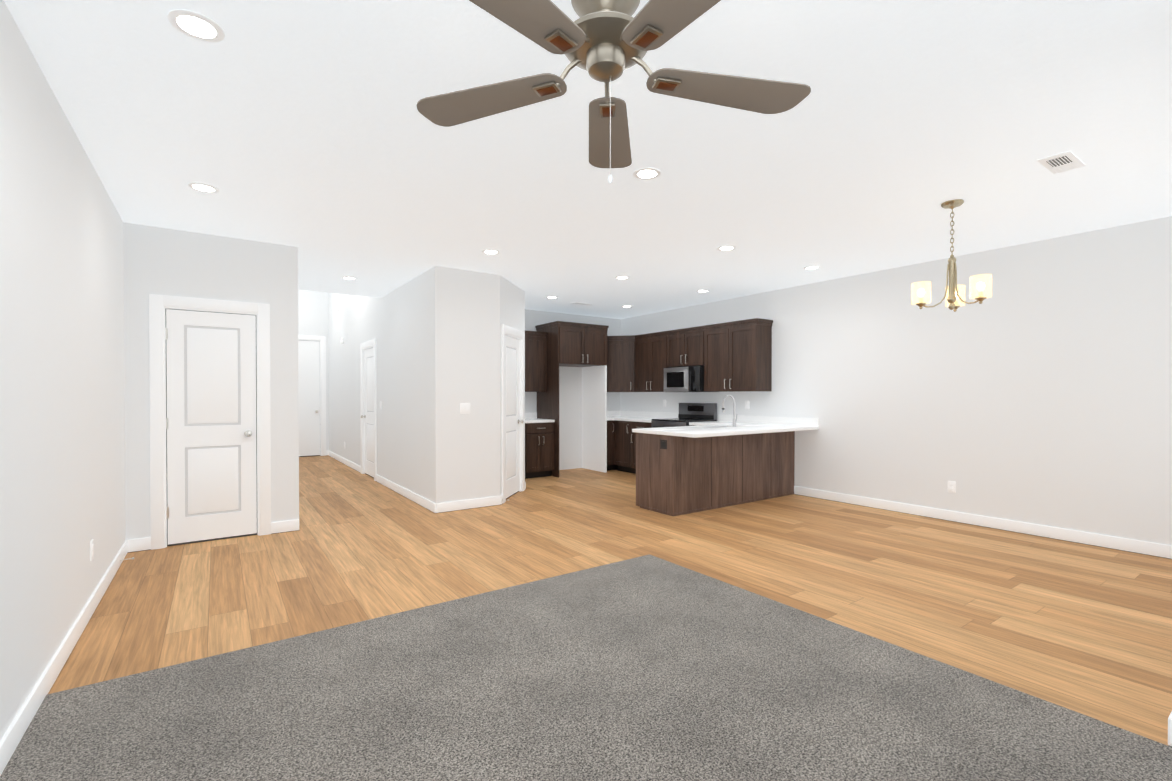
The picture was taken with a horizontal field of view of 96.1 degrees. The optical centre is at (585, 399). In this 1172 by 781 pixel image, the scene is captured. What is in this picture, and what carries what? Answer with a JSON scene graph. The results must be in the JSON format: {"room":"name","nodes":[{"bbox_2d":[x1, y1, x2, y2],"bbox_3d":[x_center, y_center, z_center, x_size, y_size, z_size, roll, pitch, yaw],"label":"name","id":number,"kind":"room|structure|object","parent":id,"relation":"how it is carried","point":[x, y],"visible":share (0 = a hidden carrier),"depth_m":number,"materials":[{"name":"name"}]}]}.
{"room":"living room","nodes":[
{"label":"living room","id":0,"kind":"room"},
{"bbox_2d":[0,0,125,740],"bbox_3d":[-2.438,-0.075,2.300,0.120,2.700,7.600,0,1,-35],"label":"wall","id":1,"kind":"structure","parent":0,"point":[62,439],"depth_m":2.38,"materials":[{"name":"white paint"}]},
{"bbox_2d":[0,539,131,775],"bbox_3d":[-2.016,1.227,1.826,0.014,0.105,6.080,0,1,-35],"label":"baseboard","id":2,"kind":"structure","parent":1,"relation":"attached to","point":[26,715],"depth_m":2.36,"materials":[{"name":"white paint"}]},
{"bbox_2d":[90,539,93,560],"bbox_3d":[-2.938,0.898,3.131,0.008,0.115,0.070,0,1,-35],"label":"electrical outlet","id":3,"kind":"object","parent":1,"relation":"attached to","point":[91,549],"visible":0.98,"depth_m":3.12,"materials":[{"name":"white plastic"}]},
{"bbox_2d":[123,222,298,539],"bbox_3d":[-3.289,-0.095,4.709,1.255,2.700,0.120,0,1,-35],"label":"wall","id":4,"kind":"structure","parent":0,"point":[167,261],"depth_m":4.58,"materials":[{"name":"white paint"}]},
{"bbox_2d":[149,294,270,549],"bbox_3d":[-3.289,0.191,4.646,0.860,2.130,0.047,0,1,-35],"label":"trim","id":5,"kind":"structure","parent":4,"relation":"attached to","point":[158,304],"depth_m":4.46,"materials":[{"name":"white paint"}]},
{"bbox_2d":[165,309,256,545],"bbox_3d":[-3.289,0.242,4.646,0.658,2.027,0.108,0,1,-35],"label":"closet door","id":6,"kind":"structure","parent":4,"relation":"in","point":[211,411],"depth_m":4.65,"materials":[{"name":"white wood"}]},
{"bbox_2d":[292,519,298,530],"bbox_3d":[-4.676,1.177,7.802,0.014,0.105,6.520,0,1,-35],"label":"baseboard","id":7,"kind":"structure","parent":4,"relation":"attached to","point":[295,523],"depth_m":5.01,"materials":[{"name":"white paint"}]},
{"bbox_2d":[298,289,328,450],"bbox_3d":[-6.051,-0.546,10.879,1.555,3.500,0.120,0,1,-35],"label":"wall","id":8,"kind":"structure","parent":0,"point":[312,313],"depth_m":11.07,"materials":[{"name":"white paint"}]},
{"bbox_2d":[298,340,319,456],"bbox_3d":[-5.977,-0.010,10.869,0.888,2.427,0.108,0,1,-35],"label":"entry door","id":9,"kind":"structure","parent":8,"relation":"in","point":[309,392],"depth_m":11.02,"materials":[{"name":"white wood"}]},
{"bbox_2d":[298,335,325,455],"bbox_3d":[-5.977,-0.061,10.869,1.090,2.530,0.047,0,1,-35],"label":"door frame","id":10,"kind":"structure","parent":8,"relation":"attached to","point":[322,339],"depth_m":11.13,"materials":[{"name":"white paint"}]},
{"bbox_2d":[328,266,445,503],"bbox_3d":[-3.510,-0.527,8.508,0.120,3.500,6.680,0,1,-35],"label":"wall","id":11,"kind":"structure","parent":0,"point":[404,325],"depth_m":6.86,"materials":[{"name":"white paint"}]},
{"bbox_2d":[337,304,343,343],"bbox_3d":[-4.697,-1.445,10.056,0.035,0.790,0.510,0,1,-35],"label":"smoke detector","id":12,"kind":"object","parent":11,"relation":"attached to","point":[338,309],"visible":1,"depth_m":10.16,"materials":[{"name":"white plastic"}]},
{"bbox_2d":[328,451,360,472],"bbox_3d":[-4.599,1.159,9.951,0.020,0.105,3.090,0,1,-35],"label":"baseboard","id":13,"kind":"structure","parent":11,"relation":"attached to","point":[354,466],"depth_m":9.71,"materials":[{"name":"white paint"}]},
{"bbox_2d":[361,347,373,477],"bbox_3d":[-3.414,0.212,8.283,0.108,2.027,0.786,0,1,-35],"label":"hall door","id":14,"kind":"structure","parent":11,"relation":"in","point":[368,416],"depth_m":8.34,"materials":[{"name":"white wood"}]},
{"bbox_2d":[360,339,376,480],"bbox_3d":[-3.413,0.160,8.282,0.047,2.130,0.990,0,1,-35],"label":"door frame","id":15,"kind":"structure","parent":11,"relation":"attached to","point":[367,344],"depth_m":8.60,"materials":[{"name":"white paint"}]},
{"bbox_2d":[376,474,439,512],"bbox_3d":[-2.388,1.185,6.809,0.017,0.105,2.614,0,1,-35],"label":"baseboard","id":16,"kind":"structure","parent":11,"relation":"attached to","point":[435,508],"depth_m":6.46,"materials":[{"name":"white paint"}]},
{"bbox_2d":[446,267,499,501],"bbox_3d":[-1.311,-0.106,6.048,0.650,2.700,0.120,0,1,-35],"label":"wall","id":17,"kind":"structure","parent":0,"point":[473,374],"depth_m":5.99,"materials":[{"name":"white paint"}]},
{"bbox_2d":[460,403,469,413],"bbox_3d":[-1.360,0.105,5.936,0.115,0.115,0.009,0,1,-35],"label":"light switch","id":18,"kind":"object","parent":17,"relation":"attached to","point":[464,407],"visible":1,"depth_m":5.93,"materials":[{"name":"white plastic"}]},
{"bbox_2d":[500,275,524,495],"bbox_3d":[-0.982,-0.112,6.697,0.120,2.700,1.018,0,0,10],"label":"wall","id":19,"kind":"structure","parent":0,"point":[512,305],"depth_m":6.49,"materials":[{"name":"white paint"}]},
{"bbox_2d":[502,324,524,502],"bbox_3d":[-0.929,0.173,6.690,0.047,2.130,0.890,0,0,10],"label":"door frame","id":20,"kind":"structure","parent":19,"relation":"attached to","point":[514,333],"depth_m":6.84,"materials":[{"name":"white paint"}]},
{"bbox_2d":[505,335,523,498],"bbox_3d":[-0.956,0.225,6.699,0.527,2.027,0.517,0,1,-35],"label":"pantry door","id":21,"kind":"structure","parent":19,"relation":"in","point":[512,359],"depth_m":6.73,"materials":[{"name":"white wood"}]},
{"bbox_2d":[525,309,620,469],"bbox_3d":[-1.062,-0.128,8.678,4.080,2.700,0.120,0,1,-35],"label":"wall","id":22,"kind":"structure","parent":0,"point":[570,417],"depth_m":9.16,"materials":[{"name":"white paint"}]},
{"bbox_2d":[525,330,546,391],"bbox_3d":[-0.933,-0.578,8.476,0.503,0.924,0.348,0,1,-35],"label":"upper cabinet","id":23,"kind":"object","parent":22,"relation":"attached to","point":[535,344],"depth_m":8.37,"materials":[{"name":"brown wood"}]},
{"bbox_2d":[4,0,1171,318],"bbox_3d":[0.126,-1.494,4.632,7.010,0.100,8.490,0,1,-35],"label":"ceiling","id":24,"kind":"structure","parent":0,"point":[320,142],"depth_m":2.90,"materials":[{"name":"white paint"}]},
{"bbox_2d":[168,9,224,41],"bbox_3d":[-1.483,-1.419,2.007,0.176,0.006,0.176,0,1,-35],"label":"recessed light","id":25,"kind":"object","parent":24,"relation":"in","point":[195,25],"visible":1,"depth_m":2.00,"materials":[{"name":"white paint"}]},
{"bbox_2d":[188,182,219,192],"bbox_3d":[-2.594,-1.432,3.573,0.176,0.006,0.176,0,1,-35],"label":"recessed light","id":26,"kind":"object","parent":24,"relation":"in","point":[203,187],"visible":1,"depth_m":3.56,"materials":[{"name":"white paint"}]},
{"bbox_2d":[341,276,356,279],"bbox_3d":[-2.849,-1.455,6.338,0.176,0.006,0.176,0,1,-35],"label":"recessed light","id":27,"kind":"object","parent":24,"relation":"in","point":[348,278],"visible":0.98,"depth_m":6.34,"materials":[{"name":"white paint"}]},
{"bbox_2d":[482,249,499,254],"bbox_3d":[-0.934,-1.445,5.177,0.176,0.006,0.176,0,1,-35],"label":"recessed light","id":28,"kind":"object","parent":24,"relation":"in","point":[489,251],"visible":1,"depth_m":5.15,"materials":[{"name":"white paint"}]},
{"bbox_2d":[571,302,592,305],"bbox_3d":[-0.064,-1.469,8.133,0.320,0.009,0.140,0,1,-35],"label":"ceiling vent","id":29,"kind":"object","parent":24,"relation":"in","point":[578,303],"visible":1,"depth_m":8.10,"materials":[{"name":"white metal"}]},
{"bbox_2d":[416,0,810,183],"bbox_3d":[0.080,-1.069,1.718,1.440,0.702,1.403,0,1,-35],"label":"ceiling fan","id":30,"kind":"object","parent":24,"relation":"hanging from","point":[606,42],"visible":1,"depth_m":1.79,"materials":[{"name":"brown wood"}]},
{"bbox_2d":[615,276,629,278],"bbox_3d":[0.434,-1.455,6.308,0.176,0.006,0.176,0,1,-35],"label":"recessed light","id":31,"kind":"object","parent":24,"relation":"in","point":[621,277],"visible":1,"depth_m":6.29,"materials":[{"name":"white paint"}]},
{"bbox_2d":[633,167,660,179],"bbox_3d":[0.388,-1.430,3.344,0.176,0.006,0.176,0,1,-35],"label":"recessed light","id":32,"kind":"object","parent":24,"relation":"in","point":[648,173],"visible":1,"depth_m":3.33,"materials":[{"name":"white paint"}]},
{"bbox_2d":[717,245,735,250],"bbox_3d":[1.347,-1.444,5.043,0.176,0.006,0.176,0,1,-35],"label":"recessed light","id":33,"kind":"object","parent":24,"relation":"in","point":[726,248],"visible":1,"depth_m":5.04,"materials":[{"name":"white paint"}]},
{"bbox_2d":[803,266,819,269],"bbox_3d":[2.496,-1.451,5.825,0.176,0.006,0.176,0,1,-35],"label":"recessed light","id":34,"kind":"object","parent":24,"relation":"in","point":[810,267],"visible":1,"depth_m":5.80,"materials":[{"name":"white paint"}]},
{"bbox_2d":[911,199,991,311],"bbox_3d":[2.719,-1.045,3.853,0.466,0.785,0.469,0,1,-35],"label":"chandelier","id":35,"kind":"object","parent":24,"relation":"hanging from","point":[980,290],"visible":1,"depth_m":3.84,"materials":[{"name":"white glass"}]},
{"bbox_2d":[1037,151,1085,173],"bbox_3d":[2.877,-1.427,3.184,0.330,0.009,0.150,0,1,-35],"label":"ceiling vent","id":36,"kind":"object","parent":24,"relation":"in","point":[1062,162],"visible":1,"depth_m":3.17,"materials":[{"name":"white metal"}]},
{"bbox_2d":[48,456,1171,745],"bbox_3d":[-1.158,1.270,6.484,7.010,0.060,12.960,0,1,-35],"label":"floor","id":37,"kind":"structure","parent":0,"point":[1082,628],"depth_m":3.75,"materials":[{"name":"brown wood"}]},
{"bbox_2d":[525,423,532,478],"bbox_3d":[-1.214,0.797,8.149,0.468,0.860,0.578,0,1,-35],"label":"base cabinet","id":38,"kind":"object","parent":37,"relation":"on","point":[528,427],"depth_m":8.04,"materials":[{"name":"brown wood"}]},
{"bbox_2d":[525,412,554,422],"bbox_3d":[-1.032,0.295,8.270,0.910,0.140,0.582,0,1,-35],"label":"countertop","id":39,"kind":"structure","parent":38,"relation":"on","point":[531,417],"depth_m":8.37,"materials":[{"name":"white stone"}]},
{"bbox_2d":[529,422,553,477],"bbox_3d":[-0.865,0.795,8.394,0.502,0.860,0.578,0,1,-35],"label":"base cabinet","id":40,"kind":"object","parent":37,"relation":"on","point":[539,448],"depth_m":8.20,"materials":[{"name":"brown wood"}]},
{"bbox_2d":[535,321,608,477],"bbox_3d":[-0.224,0.001,8.745,0.996,2.440,0.728,0,1,-35],"label":"enclosure","id":41,"kind":"object","parent":37,"relation":"on","point":[574,344],"visible":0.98,"depth_m":8.62,"materials":[{"name":"brown wood"}]},
{"bbox_2d":[0,554,1171,780],"bbox_3d":[0.117,1.272,1.778,3.450,0.014,3.550,0,1,-35],"label":"floor carpet","id":42,"kind":"object","parent":37,"relation":"on","point":[646,668],"visible":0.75,"depth_m":2.15,"materials":[{"name":"grey carpet"}]},
{"bbox_2d":[607,420,612,470],"bbox_3d":[0.236,0.789,9.116,0.210,0.860,0.660,0,1,-35],"label":"base cabinet","id":43,"kind":"object","parent":37,"relation":"on","point":[609,423],"depth_m":8.90,"materials":[{"name":"brown wood"}]},
{"bbox_2d":[613,420,632,472],"bbox_3d":[0.855,0.791,8.908,0.680,0.860,0.518,0,1,-35],"label":"base cabinet","id":44,"kind":"object","parent":37,"relation":"on","point":[622,430],"depth_m":8.76,"materials":[{"name":"brown wood"}]},
{"bbox_2d":[607,411,613,420],"bbox_3d":[0.207,0.288,9.112,0.173,0.140,0.626,0,1,-35],"label":"countertop","id":45,"kind":"structure","parent":44,"relation":"on","point":[609,413],"depth_m":9.60,"materials":[{"name":"white stone"}]},
{"bbox_2d":[633,422,651,473],"bbox_3d":[1.120,0.793,8.566,0.638,0.860,0.588,0,1,-35],"label":"base cabinet","id":46,"kind":"object","parent":37,"relation":"on","point":[636,425],"depth_m":8.49,"materials":[{"name":"brown wood"}]},
{"bbox_2d":[613,411,678,422],"bbox_3d":[0.824,0.290,8.962,0.664,0.140,1.582,0,1,-35],"label":"countertop","id":47,"kind":"structure","parent":46,"relation":"on","point":[635,416],"depth_m":9.01,"materials":[{"name":"white stone"}]},
{"bbox_2d":[651,403,716,427],"bbox_3d":[1.454,0.645,7.970,0.722,1.165,0.738,0,1,-35],"label":"range","id":48,"kind":"object","parent":37,"relation":"on","point":[697,412],"visible":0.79,"depth_m":7.97,"materials":[{"name":"black metal"}]},
{"bbox_2d":[636,431,794,515],"bbox_3d":[1.639,0.811,6.478,2.188,0.859,0.634,0,1,-35],"label":"base cabinet","id":49,"kind":"object","parent":37,"relation":"on","point":[677,475],"visible":0.81,"depth_m":6.00,"materials":[{"name":"brown wood"}]},
{"bbox_2d":[637,428,656,433],"bbox_3d":[1.029,0.363,6.112,0.833,0.040,0.330,0,1,-35],"label":"countertop","id":50,"kind":"structure","parent":49,"relation":"on","point":[639,430],"depth_m":5.95,"materials":[{"name":"white stone"}]},
{"bbox_2d":[657,416,818,437],"bbox_3d":[1.846,0.313,6.153,2.217,0.140,0.540,0,1,-35],"label":"countertop","id":51,"kind":"structure","parent":49,"relation":"on","point":[723,425],"depth_m":6.51,"materials":[{"name":"white stone"}]},
{"bbox_2d":[722,395,736,426],"bbox_3d":[1.756,0.143,6.430,0.082,0.395,0.214,0,1,-35],"label":"faucet","id":52,"kind":"object","parent":51,"relation":"on","point":[734,419],"visible":1,"depth_m":6.35,"materials":[{"name":"silver metal"}]},
{"bbox_2d":[718,414,747,417],"bbox_3d":[1.904,0.302,7.443,0.642,0.140,0.605,0,1,-35],"label":"countertop","id":53,"kind":"structure","parent":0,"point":[719,415],"depth_m":7.77,"materials":[{"name":"white stone"}]},
{"bbox_2d":[727,416,767,417],"bbox_3d":[2.230,0.306,6.955,0.667,0.140,0.330,0,1,-35],"label":"countertop","id":54,"kind":"structure","parent":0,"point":[727,416],"depth_m":7.50,"materials":[{"name":"white stone"}]},
{"bbox_2d":[621,216,1171,545],"bbox_3d":[2.759,-0.113,6.888,0.120,2.700,7.440,0,1,-35],"label":"wall","id":55,"kind":"structure","parent":0,"point":[1036,388],"depth_m":5.09,"materials":[{"name":"white paint"}]},
{"bbox_2d":[607,335,632,391],"bbox_3d":[0.562,-0.603,9.212,0.797,0.960,0.860,0,1,-35],"label":"upper cabinet","id":56,"kind":"object","parent":55,"relation":"attached to","point":[619,348],"depth_m":8.99,"materials":[{"name":"brown wood"}]},
{"bbox_2d":[633,331,668,391],"bbox_3d":[1.167,-0.580,8.703,0.391,0.924,0.902,0,1,-35],"label":"upper cabinet","id":57,"kind":"object","parent":55,"relation":"attached to","point":[650,351],"depth_m":8.62,"materials":[{"name":"brown wood"}]},
{"bbox_2d":[669,330,696,367],"bbox_3d":[1.633,-0.769,8.084,0.338,0.537,0.770,0,1,-35],"label":"upper cabinet","id":58,"kind":"object","parent":55,"relation":"attached to","point":[682,343],"depth_m":8.02,"materials":[{"name":"brown wood"}]},
{"bbox_2d":[664,366,704,391],"bbox_3d":[1.580,-0.298,8.051,0.467,0.380,0.754,0,1,-35],"label":"over-the-range microwave","id":59,"kind":"object","parent":58,"relation":"attached to","point":[685,379],"visible":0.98,"depth_m":7.87,"materials":[{"name":"silver metal"}]},
{"bbox_2d":[697,318,772,391],"bbox_3d":[2.096,-0.570,7.426,0.338,0.924,0.969,0,1,-35],"label":"upper cabinet","id":60,"kind":"object","parent":55,"relation":"attached to","point":[734,356],"depth_m":7.20,"materials":[{"name":"brown wood"}]},
{"bbox_2d":[745,401,748,408],"bbox_3d":[2.282,0.082,7.459,0.008,0.115,0.070,0,1,-35],"label":"outlet","id":61,"kind":"object","parent":55,"relation":"attached to","point":[746,404],"visible":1,"depth_m":7.46,"materials":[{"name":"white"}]},
{"bbox_2d":[948,481,955,492],"bbox_3d":[3.741,0.899,5.386,0.008,0.115,0.070,0,1,-35],"label":"electrical outlet","id":62,"kind":"object","parent":55,"relation":"attached to","point":[951,486],"visible":1,"depth_m":5.38,"materials":[{"name":"white plastic"}]},
{"bbox_2d":[794,486,1171,558],"bbox_3d":[3.776,1.197,5.334,0.014,0.105,3.710,0,1,-35],"label":"baseboard","id":63,"kind":"structure","parent":55,"relation":"attached to","point":[1111,542],"depth_m":5.01,"materials":[{"name":"white paint"}]},
{"bbox_2d":[1168,715,1171,746],"bbox_3d":[3.480,1.218,2.868,3.289,0.105,0.017,0,1,-35],"label":"baseboard","id":64,"kind":"structure","parent":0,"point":[1170,716],"depth_m":1.93,"materials":[{"name":"white paint"}]}
]}

